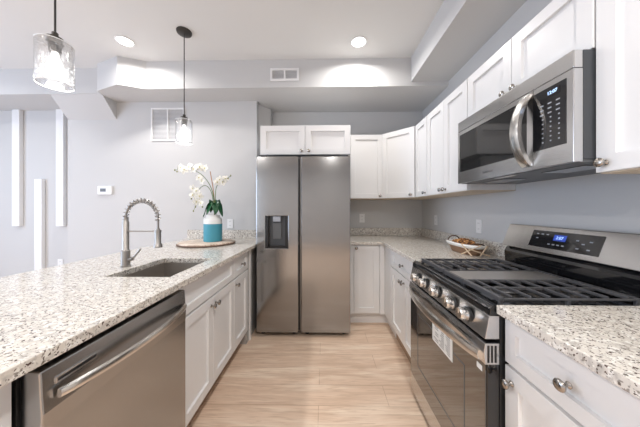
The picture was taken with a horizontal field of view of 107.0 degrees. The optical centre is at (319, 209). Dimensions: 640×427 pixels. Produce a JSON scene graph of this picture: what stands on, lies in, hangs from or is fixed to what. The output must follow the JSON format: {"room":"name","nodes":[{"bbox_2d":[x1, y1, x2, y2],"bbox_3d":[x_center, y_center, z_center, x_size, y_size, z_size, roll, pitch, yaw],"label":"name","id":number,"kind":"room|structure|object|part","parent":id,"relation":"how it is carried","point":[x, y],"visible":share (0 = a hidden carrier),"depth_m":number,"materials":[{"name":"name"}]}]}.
{"room":"kitchen","nodes":[
{"label":"kitchen","id":0,"kind":"room"},
{"bbox_2d":[50,94,116,119],"bbox_3d":[-2.780,-1.202,2.796,0.600,0.235,0.208,0,0,1],"label":"ceiling","id":1,"kind":"structure","parent":0,"point":[74,106],"depth_m":2.79,"materials":[{"name":"grey paint"}]},
{"bbox_2d":[0,101,421,276],"bbox_3d":[-2.040,-0.172,3.107,6.808,2.864,0.460,0,0,1],"label":"wall","id":2,"kind":"structure","parent":0,"point":[121,154],"depth_m":2.89,"materials":[{"name":"grey paint"}]},
{"bbox_2d":[12,109,22,225],"bbox_3d":[-3.999,-0.547,3.130,0.100,1.534,0.044,0,0,1],"label":"trim","id":3,"kind":"structure","parent":2,"relation":"attached to","point":[17,115],"depth_m":3.11,"materials":[{"name":"white wood"}]},
{"bbox_2d":[34,179,44,269],"bbox_3d":[-3.699,0.380,3.124,0.100,1.560,0.044,0,0,1],"label":"trim","id":4,"kind":"structure","parent":2,"relation":"attached to","point":[39,184],"depth_m":3.10,"materials":[{"name":"white wood"}]},
{"bbox_2d":[56,109,66,225],"bbox_3d":[-3.409,-0.547,3.119,0.100,1.534,0.044,0,0,1],"label":"trim","id":5,"kind":"structure","parent":2,"relation":"attached to","point":[61,119],"depth_m":3.10,"materials":[{"name":"white wood"}]},
{"bbox_2d":[98,186,112,194],"bbox_3d":[-2.611,-0.233,2.876,0.175,0.105,0.023,0,0,1],"label":"thermostat","id":6,"kind":"object","parent":2,"relation":"attached to","point":[102,190],"visible":1,"depth_m":2.87,"materials":[{"name":"white plastic"}]},
{"bbox_2d":[151,108,184,140],"bbox_3d":[-1.844,-1.030,2.867,0.410,0.400,0.012,0,0,1],"label":"air vent","id":7,"kind":"object","parent":2,"relation":"in","point":[162,119],"visible":0.77,"depth_m":2.87,"materials":[{"name":"white metal"}]},
{"bbox_2d":[187,230,255,237],"bbox_3d":[-1.134,0.296,2.849,0.930,0.100,0.020,0,0,1],"label":"backsplash","id":8,"kind":"structure","parent":2,"relation":"attached to","point":[190,233],"depth_m":2.84,"materials":[{"name":"stone"}]},
{"bbox_2d":[227,219,232,227],"bbox_3d":[-1.084,0.170,2.856,0.070,0.114,0.008,0,0,1],"label":"outlet","id":9,"kind":"object","parent":2,"relation":"attached to","point":[229,221],"visible":1,"depth_m":2.85,"materials":[{"name":"white plastic"}]},
{"bbox_2d":[260,125,350,157],"bbox_3d":[-0.147,-0.717,2.728,0.936,0.302,0.654,0,0,1],"label":"upper cabinet","id":10,"kind":"object","parent":2,"relation":"attached to","point":[299,140],"visible":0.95,"depth_m":2.44,"materials":[{"name":"white wood"}]},
{"bbox_3d":[-0.386,-0.716,2.449,0.461,0.299,0.020,0,0,1],"label":"door","id":11,"kind":"part","parent":10,"relation":"part of","materials":[{"name":"white wood"}]},
{"bbox_3d":[0.080,-0.716,2.441,0.462,0.299,0.020,0,0,1],"label":"door","id":12,"kind":"part","parent":10,"relation":"part of","materials":[{"name":"white wood"}]},
{"bbox_2d":[359,214,364,221],"bbox_3d":[0.562,0.117,3.162,0.070,0.114,0.008,0,0,1],"label":"outlet","id":13,"kind":"object","parent":2,"relation":"attached to","point":[361,216],"visible":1,"depth_m":3.16,"materials":[{"name":"white plastic"}]},
{"bbox_2d":[350,135,381,199],"bbox_3d":[0.553,-0.513,2.983,0.397,0.771,0.362,0,0,1],"label":"upper cabinet","id":14,"kind":"object","parent":2,"relation":"attached to","point":[366,150],"visible":0.85,"depth_m":2.85,"materials":[{"name":"white wood"}]},
{"bbox_2d":[350,228,420,235],"bbox_3d":[0.831,0.296,3.150,1.024,0.100,0.020,0,0,1],"label":"backsplash","id":15,"kind":"structure","parent":2,"relation":"attached to","point":[353,231],"depth_m":3.14,"materials":[{"name":"stone"}]},
{"bbox_2d":[379,126,435,199],"bbox_3d":[1.051,-0.513,2.845,0.613,0.771,0.621,0,0,1],"label":"upper cabinet","id":16,"kind":"object","parent":2,"relation":"attached to","point":[398,147],"visible":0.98,"depth_m":2.69,"materials":[{"name":"white wood"}]},
{"bbox_3d":[0.885,-0.514,2.688,0.020,0.764,0.390,0,0,-44],"label":"door","id":17,"kind":"part","parent":16,"relation":"part of","materials":[{"name":"white wood"}]},
{"bbox_2d":[0,0,443,68],"bbox_3d":[-2.026,-1.654,-0.064,6.950,0.100,6.800,0,0,1],"label":"ceiling","id":18,"kind":"structure","parent":0,"point":[220,29],"depth_m":2.09,"materials":[{"name":"white paint"}]},
{"bbox_2d":[33,0,74,91],"bbox_3d":[-1.280,-1.102,1.143,0.134,1.005,0.134,0,0,1],"label":"pendant light","id":19,"kind":"object","parent":18,"relation":"hanging from","point":[54,66],"visible":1,"depth_m":1.13,"materials":[{"name":"grey"}]},
{"bbox_3d":[-1.280,-0.702,1.143,0.134,0.201,0.134,0,0,1],"label":"lamp shade","id":20,"kind":"part","parent":19,"relation":"part of","materials":[{"name":"clear glass"}]},
{"bbox_2d":[45,31,64,55],"bbox_3d":[-1.280,-0.807,1.143,0.062,0.100,0.062,0,0,1],"label":"socket","id":21,"kind":"object","parent":19,"relation":"attached to","point":[55,45],"depth_m":1.13,"materials":[{"name":"grey metal"}]},
{"bbox_3d":[-1.280,-1.218,1.143,0.008,0.725,0.008,0,0,1],"label":"cord","id":22,"kind":"part","parent":19,"relation":"part of","materials":[{"name":"grey plastic"}]},
{"bbox_3d":[-1.280,-0.704,1.143,0.060,0.113,0.060,0,0,1],"label":"bulb","id":23,"kind":"part","parent":19,"relation":"part of","materials":[{"name":"white glass"}]},
{"bbox_2d":[114,35,134,46],"bbox_3d":[-1.860,-1.601,2.254,0.160,0.006,0.160,0,0,1],"label":"recessed light","id":24,"kind":"object","parent":18,"relation":"in","point":[122,40],"visible":1,"depth_m":2.25,"materials":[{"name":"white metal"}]},
{"bbox_2d":[175,26,192,144],"bbox_3d":[-1.224,-1.102,2.132,0.134,1.005,0.134,0,0,1],"label":"pendant light","id":25,"kind":"object","parent":18,"relation":"hanging from","point":[184,32],"visible":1,"depth_m":2.12,"materials":[{"name":"grey"}]},
{"bbox_2d":[180,114,187,125],"bbox_3d":[-1.224,-0.807,2.132,0.062,0.100,0.062,0,0,1],"label":"socket","id":26,"kind":"object","parent":25,"relation":"attached to","point":[183,119],"depth_m":2.11,"materials":[{"name":"grey metal"}]},
{"bbox_3d":[-1.224,-0.702,2.132,0.134,0.201,0.134,0,0,1],"label":"lamp shade","id":27,"kind":"part","parent":25,"relation":"part of","materials":[{"name":"clear glass"}]},
{"bbox_3d":[-1.224,-0.704,2.132,0.060,0.113,0.060,0,0,1],"label":"bulb","id":28,"kind":"part","parent":25,"relation":"part of","materials":[{"name":"white glass"}]},
{"bbox_3d":[-1.224,-1.218,2.132,0.008,0.725,0.008,0,0,1],"label":"cord","id":29,"kind":"part","parent":25,"relation":"part of","materials":[{"name":"grey plastic"}]},
{"bbox_2d":[350,36,366,47],"bbox_3d":[0.371,-1.601,2.264,0.160,0.006,0.160,0,0,1],"label":"recessed light","id":30,"kind":"object","parent":18,"relation":"in","point":[359,41],"visible":1,"depth_m":2.27,"materials":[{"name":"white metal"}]},
{"bbox_2d":[0,56,448,112],"bbox_3d":[-1.995,-1.454,2.849,6.708,0.299,0.766,0,0,1],"label":"ceiling","id":31,"kind":"structure","parent":0,"point":[351,84],"depth_m":2.57,"materials":[{"name":"grey paint"}]},
{"bbox_2d":[270,68,298,80],"bbox_3d":[-0.377,-1.438,2.523,0.305,0.135,0.012,0,0,1],"label":"ceiling vent","id":32,"kind":"object","parent":31,"relation":"in","point":[276,74],"visible":1,"depth_m":2.52,"materials":[{"name":"white metal"}]},
{"bbox_2d":[189,322,429,426],"bbox_3d":[-2.026,1.310,-0.064,6.950,0.100,6.800,0,0,1],"label":"floor","id":33,"kind":"structure","parent":0,"point":[361,377],"depth_m":1.72,"materials":[{"name":"brown wood"}]},
{"bbox_2d":[0,382,10,426],"bbox_3d":[-1.026,0.820,0.400,0.600,0.881,0.322,0,0,1],"label":"base cabinet","id":34,"kind":"object","parent":33,"relation":"on","point":[5,391],"visible":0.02,"depth_m":0.54,"materials":[{"name":"white wood"}]},
{"bbox_2d":[11,290,186,426],"bbox_3d":[-0.945,0.824,0.867,0.680,0.872,0.598,0,0,1],"label":"dishwasher","id":35,"kind":"object","parent":33,"relation":"on","point":[131,373],"visible":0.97,"depth_m":0.77,"materials":[{"name":"grey metal"}]},
{"bbox_3d":[-0.630,0.463,0.867,0.052,0.022,0.542,0,0,1],"label":"handle","id":36,"kind":"part","parent":35,"relation":"part of","materials":[{"name":"silver metal"}]},
{"bbox_2d":[179,260,233,426],"bbox_3d":[-0.979,0.820,1.526,0.654,0.881,0.706,0,0,1],"label":"base cabinet","id":37,"kind":"object","parent":33,"relation":"on","point":[209,321],"visible":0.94,"depth_m":1.45,"materials":[{"name":"white wood"}]},
{"bbox_2d":[0,230,255,387],"bbox_3d":[-1.139,0.312,1.540,0.967,0.132,2.638,0,0,1],"label":"countertop","id":38,"kind":"structure","parent":37,"relation":"on","point":[46,313],"depth_m":0.96,"materials":[{"name":"stone"}]},
{"bbox_2d":[120,198,162,267],"bbox_3d":[-1.082,0.138,1.435,0.251,0.415,0.056,0,0,1],"label":"faucet","id":39,"kind":"object","parent":38,"relation":"on","point":[126,258],"visible":1,"depth_m":1.43,"materials":[{"name":"grey metal"}]},
{"bbox_3d":[-1.124,0.276,1.435,0.081,0.081,0.024,0,0,1],"label":"lever handle","id":40,"kind":"part","parent":39,"relation":"part of","materials":[{"name":"grey metal"}]},
{"bbox_3d":[-1.071,0.132,1.435,0.216,0.016,0.036,0,0,1],"label":"support arm","id":41,"kind":"part","parent":39,"relation":"part of","materials":[{"name":"grey metal"}]},
{"bbox_2d":[122,263,200,276],"bbox_3d":[-0.939,0.475,1.447,0.356,0.194,0.476,0,0,1],"label":"sink","id":42,"kind":"object","parent":38,"relation":"in","point":[164,269],"visible":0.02,"depth_m":1.68,"materials":[{"name":"grey metal"}]},
{"bbox_2d":[176,238,235,247],"bbox_3d":[-1.135,0.333,2.381,0.540,0.024,0.540,0,0,1],"label":"serving board","id":43,"kind":"object","parent":38,"relation":"on","point":[197,243],"visible":0.9,"depth_m":2.23,"materials":[{"name":"brown wood"}]},
{"bbox_2d":[203,215,221,241],"bbox_3d":[-1.085,0.188,2.400,0.176,0.268,0.176,0,0,1],"label":"vase","id":44,"kind":"object","parent":43,"relation":"on","point":[212,224],"visible":0.98,"depth_m":2.33,"materials":[{"name":"teal ceramic"}]},
{"bbox_2d":[174,163,230,216],"bbox_3d":[-1.178,-0.171,2.374,0.548,0.593,0.144,0,0,-10],"label":"orchid","id":45,"kind":"object","parent":44,"relation":"in","point":[212,205],"visible":1,"depth_m":2.35,"materials":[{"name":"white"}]},
{"bbox_3d":[-1.340,-0.391,2.335,0.091,0.092,0.026,0,0,1],"label":"flower","id":46,"kind":"part","parent":45,"relation":"part of","materials":[{"name":"white plant"}]},
{"bbox_3d":[-1.254,-0.143,2.333,0.074,0.071,0.034,0,0,1],"label":"flower","id":47,"kind":"part","parent":45,"relation":"part of","materials":[{"name":"white plant"}]},
{"bbox_3d":[-1.247,-0.400,2.342,0.086,0.080,0.043,0,0,1],"label":"flower","id":48,"kind":"part","parent":45,"relation":"part of","materials":[{"name":"white plant"}]},
{"bbox_3d":[-1.215,-0.075,2.324,0.071,0.074,0.039,0,0,1],"label":"flower","id":49,"kind":"part","parent":45,"relation":"part of","materials":[{"name":"white plant"}]},
{"bbox_3d":[-1.215,-0.180,2.332,0.079,0.080,0.024,0,0,1],"label":"flower","id":50,"kind":"part","parent":45,"relation":"part of","materials":[{"name":"white plant"}]},
{"bbox_3d":[-1.205,-0.318,2.363,0.075,0.074,0.024,0,0,1],"label":"flower","id":51,"kind":"part","parent":45,"relation":"part of","materials":[{"name":"white plant"}]},
{"bbox_3d":[-1.200,-0.424,2.363,0.084,0.086,0.037,0,0,1],"label":"flower","id":52,"kind":"part","parent":45,"relation":"part of","materials":[{"name":"white plant"}]},
{"bbox_3d":[-1.185,-0.129,2.333,0.072,0.075,0.030,0,0,1],"label":"flower","id":53,"kind":"part","parent":45,"relation":"part of","materials":[{"name":"white plant"}]},
{"bbox_3d":[-1.040,-0.280,2.399,0.081,0.078,0.024,0,0,1],"label":"flower","id":54,"kind":"part","parent":45,"relation":"part of","materials":[{"name":"white plant"}]},
{"bbox_3d":[-0.699,0.843,1.344,0.020,0.565,0.349,0,0,1],"label":"door","id":55,"kind":"part","parent":37,"relation":"part of","materials":[{"name":"white wood"}]},
{"bbox_3d":[-0.696,0.468,1.521,0.020,0.160,0.702,0,0,1],"label":"false drawer","id":56,"kind":"part","parent":37,"relation":"part of","materials":[{"name":"white wood"}]},
{"bbox_3d":[-0.693,0.843,1.697,0.020,0.565,0.349,0,0,1],"label":"door","id":57,"kind":"part","parent":37,"relation":"part of","materials":[{"name":"white wood"}]},
{"bbox_2d":[225,252,247,366],"bbox_3d":[-0.969,0.820,2.047,0.654,0.881,0.334,0,0,1],"label":"base cabinet","id":58,"kind":"object","parent":33,"relation":"on","point":[240,279],"visible":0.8,"depth_m":2.04,"materials":[{"name":"white wood"}]},
{"bbox_3d":[-0.686,0.843,2.042,0.020,0.565,0.331,0,0,1],"label":"door","id":59,"kind":"part","parent":58,"relation":"part of","materials":[{"name":"white wood"}]},
{"bbox_3d":[-0.686,0.468,2.042,0.020,0.160,0.331,0,0,1],"label":"drawer","id":60,"kind":"part","parent":58,"relation":"part of","materials":[{"name":"white wood"}]},
{"bbox_2d":[240,247,255,343],"bbox_3d":[-0.961,0.820,2.530,0.588,0.881,0.625,0,0,1],"label":"filler panel","id":61,"kind":"object","parent":33,"relation":"on","point":[251,268],"visible":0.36,"depth_m":2.37,"materials":[{"name":"grey wood"}]},
{"bbox_2d":[256,155,349,333],"bbox_3d":[-0.160,0.359,2.692,0.930,1.802,0.722,0,0,1],"label":"refrigerator","id":62,"kind":"object","parent":33,"relation":"on","point":[303,203],"visible":1,"depth_m":2.33,"materials":[{"name":"grey metal"}]},
{"bbox_3d":[-0.428,0.225,2.358,0.223,0.318,0.040,0,0,1],"label":"dispenser frame","id":63,"kind":"part","parent":62,"relation":"part of","materials":[{"name":"black plastic"}]},
{"bbox_3d":[-0.421,0.345,2.367,0.418,1.740,0.062,0,0,1],"label":"door","id":64,"kind":"part","parent":62,"relation":"part of","materials":[{"name":"silver metal"}]},
{"bbox_3d":[0.058,0.345,2.358,0.484,1.740,0.062,0,0,1],"label":"door","id":65,"kind":"part","parent":62,"relation":"part of","materials":[{"name":"silver metal"}]},
{"bbox_2d":[350,245,395,336],"bbox_3d":[0.838,0.820,2.737,1.033,0.881,0.842,0,0,1],"label":"base cabinet","id":66,"kind":"object","parent":33,"relation":"on","point":[370,265],"visible":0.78,"depth_m":2.57,"materials":[{"name":"white wood"}]},
{"bbox_3d":[0.506,0.756,2.574,0.276,0.737,0.020,0,0,1],"label":"door","id":67,"kind":"part","parent":66,"relation":"part of","materials":[{"name":"white wood"}]},
{"bbox_2d":[350,228,507,262],"bbox_3d":[0.827,0.312,2.392,1.044,0.132,1.536,0,0,1],"label":"countertop","id":68,"kind":"structure","parent":66,"relation":"on","point":[413,244],"depth_m":2.41,"materials":[{"name":"stone"}]},
{"bbox_2d":[446,235,489,256],"bbox_3d":[1.165,0.284,1.901,0.197,0.124,0.422,0,0,1],"label":"wicker basket","id":69,"kind":"object","parent":68,"relation":"on","point":[471,250],"visible":0.85,"depth_m":1.77,"materials":[{"name":"brown"}]},
{"bbox_2d":[452,238,478,245],"bbox_3d":[1.168,0.281,1.909,0.137,0.102,0.314,0,0,1],"label":"potpourri","id":70,"kind":"object","parent":69,"relation":"in","point":[467,241],"visible":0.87,"depth_m":1.87},
{"bbox_2d":[391,250,412,363],"bbox_3d":[0.984,0.820,1.966,0.654,0.881,0.689,0,0,1],"label":"base cabinet","id":71,"kind":"object","parent":33,"relation":"on","point":[401,270],"visible":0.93,"depth_m":2.01,"materials":[{"name":"white wood"}]},
{"bbox_3d":[0.704,0.843,2.143,0.020,0.565,0.341,0,0,1],"label":"door","id":72,"kind":"part","parent":71,"relation":"part of","materials":[{"name":"white wood"}]},
{"bbox_3d":[0.701,0.468,1.971,0.020,0.160,0.686,0,0,1],"label":"drawer","id":73,"kind":"part","parent":71,"relation":"part of","materials":[{"name":"white wood"}]},
{"bbox_3d":[0.698,0.843,1.798,0.020,0.565,0.341,0,0,1],"label":"door","id":74,"kind":"part","parent":71,"relation":"part of","materials":[{"name":"white wood"}]},
{"bbox_2d":[409,223,639,426],"bbox_3d":[0.936,0.677,1.238,0.767,1.165,0.761,0,0,1],"label":"range","id":75,"kind":"object","parent":33,"relation":"on","point":[458,362],"visible":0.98,"depth_m":1.09,"materials":[{"name":"silver metal"}]},
{"bbox_3d":[0.596,0.430,1.494,0.038,0.053,0.051,0,0,1],"label":"knob","id":76,"kind":"part","parent":75,"relation":"part of","materials":[{"name":"silver metal"}]},
{"bbox_3d":[0.594,0.430,1.385,0.038,0.053,0.051,0,0,1],"label":"knob","id":77,"kind":"part","parent":75,"relation":"part of","materials":[{"name":"silver metal"}]},
{"bbox_3d":[0.641,1.167,1.244,0.046,0.115,0.756,0,0,1],"label":"storage drawer","id":78,"kind":"part","parent":75,"relation":"part of","materials":[{"name":"silver metal"}]},
{"bbox_3d":[0.592,0.430,1.240,0.038,0.053,0.051,0,0,1],"label":"knob","id":79,"kind":"part","parent":75,"relation":"part of","materials":[{"name":"silver metal"}]},
{"bbox_3d":[0.583,0.544,1.245,0.060,0.038,0.716,0,0,1],"label":"door handle","id":80,"kind":"part","parent":75,"relation":"part of","materials":[{"name":"silver metal"}]},
{"bbox_3d":[0.616,0.835,1.244,0.004,0.530,0.748,0,0,1],"label":"door glass","id":81,"kind":"part","parent":75,"relation":"part of","materials":[{"name":"black glass"}]},
{"bbox_3d":[0.589,0.430,1.088,0.038,0.053,0.051,0,0,1],"label":"knob","id":82,"kind":"part","parent":75,"relation":"part of","materials":[{"name":"silver metal"}]},
{"bbox_3d":[0.637,0.432,1.244,0.053,0.086,0.756,0,0,1],"label":"control panel","id":83,"kind":"part","parent":75,"relation":"part of","materials":[{"name":"silver metal"}]},
{"bbox_3d":[0.641,0.796,1.244,0.045,0.617,0.756,0,0,1],"label":"oven door","id":84,"kind":"part","parent":75,"relation":"part of","materials":[{"name":"black glass"}]},
{"bbox_3d":[0.587,0.430,0.978,0.038,0.053,0.051,0,0,1],"label":"knob","id":85,"kind":"part","parent":75,"relation":"part of","materials":[{"name":"silver metal"}]},
{"bbox_3d":[1.086,0.355,1.456,0.114,0.014,0.114,0,0,1],"label":"burner","id":86,"kind":"part","parent":75,"relation":"part of","materials":[{"name":"black metal"}]},
{"bbox_3d":[0.798,0.355,1.016,0.124,0.014,0.124,0,0,1],"label":"burner","id":87,"kind":"part","parent":75,"relation":"part of","materials":[{"name":"black metal"}]},
{"bbox_2d":[413,261,632,314],"bbox_3d":[0.939,0.370,1.238,0.624,0.036,0.758,0,0,1],"label":"cooktop","id":88,"kind":"object","parent":75,"relation":"in","point":[480,301],"depth_m":1.11,"materials":[{"name":"black metal"}]},
{"bbox_3d":[1.258,0.167,1.233,0.038,0.091,0.360,0,0,1],"label":"display panel","id":89,"kind":"part","parent":75,"relation":"part of","materials":[{"name":"black"}]},
{"bbox_3d":[1.078,0.355,1.011,0.100,0.014,0.100,0,0,1],"label":"burner","id":90,"kind":"part","parent":75,"relation":"part of","materials":[{"name":"black metal"}]},
{"bbox_2d":[500,319,639,426],"bbox_3d":[0.959,0.820,0.627,0.654,0.881,0.454,0,0,1],"label":"base cabinet","id":91,"kind":"object","parent":33,"relation":"on","point":[543,386],"visible":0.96,"depth_m":0.68,"materials":[{"name":"white wood"}]},
{"bbox_3d":[0.653,0.608,0.825,0.034,0.033,0.033,0,0,1],"label":"knob","id":92,"kind":"part","parent":91,"relation":"part of","materials":[{"name":"silver metal"}]},
{"bbox_3d":[0.676,0.843,0.632,0.020,0.565,0.451,0,0,1],"label":"door","id":93,"kind":"part","parent":91,"relation":"part of","materials":[{"name":"white wood"}]},
{"bbox_3d":[0.649,0.470,0.633,0.034,0.033,0.033,0,0,1],"label":"knob","id":94,"kind":"part","parent":91,"relation":"part of","materials":[{"name":"silver metal"}]},
{"bbox_2d":[497,305,639,398],"bbox_3d":[0.973,0.312,0.419,0.681,0.132,0.872,0,0,1],"label":"countertop","id":95,"kind":"structure","parent":91,"relation":"on","point":[605,340],"depth_m":0.67,"materials":[{"name":"stone"}]},
{"bbox_2d":[411,0,526,81],"bbox_3d":[1.105,-1.477,-0.463,0.390,0.254,5.915,0,0,1],"label":"soffit","id":96,"kind":"structure","parent":0,"point":[459,29],"depth_m":1.87,"materials":[{"name":"grey paint"}]},
{"bbox_2d":[422,0,639,242],"bbox_3d":[1.376,-0.172,-0.125,0.140,2.864,6.800,0,0,1],"label":"wall","id":97,"kind":"structure","parent":0,"point":[599,201],"depth_m":1.50,"materials":[{"name":"grey paint"}]},
{"bbox_2d":[415,116,455,197],"bbox_3d":[1.168,-0.513,2.399,0.362,0.771,0.289,0,0,1],"label":"upper cabinet","id":98,"kind":"object","parent":97,"relation":"attached to","point":[421,127],"visible":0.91,"depth_m":2.41,"materials":[{"name":"white wood"}]},
{"bbox_3d":[1.031,-0.514,2.403,0.020,0.764,0.278,0,0,1],"label":"door","id":99,"kind":"part","parent":98,"relation":"part of","materials":[{"name":"white wood"}]},
{"bbox_2d":[434,215,437,224],"bbox_3d":[1.354,0.125,2.766,0.008,0.114,0.070,0,0,1],"label":"outlet","id":100,"kind":"object","parent":97,"relation":"attached to","point":[435,216],"visible":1,"depth_m":2.77,"materials":[{"name":"white plastic"}]},
{"bbox_2d":[421,228,507,257],"bbox_3d":[1.339,0.296,2.382,0.020,0.100,1.536,0,0,1],"label":"backsplash","id":101,"kind":"structure","parent":97,"relation":"attached to","point":[494,248],"depth_m":2.04,"materials":[{"name":"stone"}]},
{"bbox_2d":[427,79,515,195],"bbox_3d":[1.160,-0.513,1.935,0.362,0.771,0.634,0,0,1],"label":"upper cabinet","id":102,"kind":"object","parent":97,"relation":"attached to","point":[442,122],"visible":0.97,"depth_m":1.88,"materials":[{"name":"white wood"}]},
{"bbox_3d":[1.026,-0.514,2.095,0.020,0.764,0.313,0,0,1],"label":"door","id":103,"kind":"part","parent":102,"relation":"part of","materials":[{"name":"white wood"}]},
{"bbox_3d":[1.020,-0.514,1.779,0.020,0.764,0.312,0,0,1],"label":"door","id":104,"kind":"part","parent":102,"relation":"part of","materials":[{"name":"white wood"}]},
{"bbox_2d":[476,219,481,232],"bbox_3d":[1.340,0.142,1.996,0.008,0.114,0.070,0,0,1],"label":"outlet","id":105,"kind":"object","parent":97,"relation":"attached to","point":[478,222],"visible":1,"depth_m":2.00,"materials":[{"name":"white plastic"}]},
{"bbox_2d":[468,0,595,116],"bbox_3d":[1.147,-0.744,1.235,0.362,0.310,0.760,0,0,1],"label":"upper cabinet","id":106,"kind":"object","parent":97,"relation":"attached to","point":[562,27],"visible":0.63,"depth_m":1.10,"materials":[{"name":"white wood"}]},
{"bbox_3d":[1.014,-0.743,1.427,0.020,0.307,0.376,0,0,1],"label":"door","id":107,"kind":"part","parent":106,"relation":"part of","materials":[{"name":"white wood"}]},
{"bbox_3d":[0.983,-0.620,1.202,0.034,0.033,0.033,0,0,1],"label":"knob","id":108,"kind":"part","parent":106,"relation":"part of","materials":[{"name":"silver metal"}]},
{"bbox_2d":[458,49,597,183],"bbox_3d":[1.094,-0.375,1.228,0.469,0.414,0.744,0,0,1],"label":"microwave","id":109,"kind":"object","parent":106,"relation":"attached to","point":[543,128],"visible":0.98,"depth_m":1.02,"materials":[{"name":"grey metal"}]},
{"bbox_3d":[0.947,-0.344,1.316,0.034,0.342,0.575,0,0,1],"label":"door","id":110,"kind":"part","parent":109,"relation":"part of","materials":[{"name":"silver metal"}]},
{"bbox_3d":[0.896,-0.347,1.054,0.079,0.316,0.048,0,0,1],"label":"handle","id":111,"kind":"part","parent":109,"relation":"part of","materials":[{"name":"silver metal"}]},
{"bbox_3d":[1.138,-0.177,1.228,0.379,0.012,0.740,0,0,1],"label":"plate","id":112,"kind":"part","parent":109,"relation":"part of","materials":[{"name":"grey plastic"}]},
{"bbox_3d":[0.924,-0.370,0.956,0.004,0.244,0.140,0,0,1],"label":"control glass","id":113,"kind":"part","parent":109,"relation":"part of","materials":[{"name":"black glass"}]},
{"bbox_3d":[0.940,-0.344,0.943,0.034,0.342,0.167,0,0,1],"label":"control panel","id":114,"kind":"part","parent":109,"relation":"part of","materials":[{"name":"silver metal"}]},
{"bbox_3d":[1.007,-0.743,1.048,0.020,0.307,0.375,0,0,1],"label":"door","id":115,"kind":"part","parent":106,"relation":"part of","materials":[{"name":"white wood"}]},
{"bbox_2d":[593,0,639,173],"bbox_3d":[1.136,-0.513,0.625,0.362,0.771,0.456,0,0,1],"label":"upper cabinet","id":116,"kind":"object","parent":97,"relation":"attached to","point":[617,21],"visible":1,"depth_m":0.79,"materials":[{"name":"white wood"}]},
{"bbox_3d":[0.976,-0.163,0.822,0.034,0.033,0.033,0,0,1],"label":"knob","id":117,"kind":"part","parent":116,"relation":"part of","materials":[{"name":"silver metal"}]}
]}

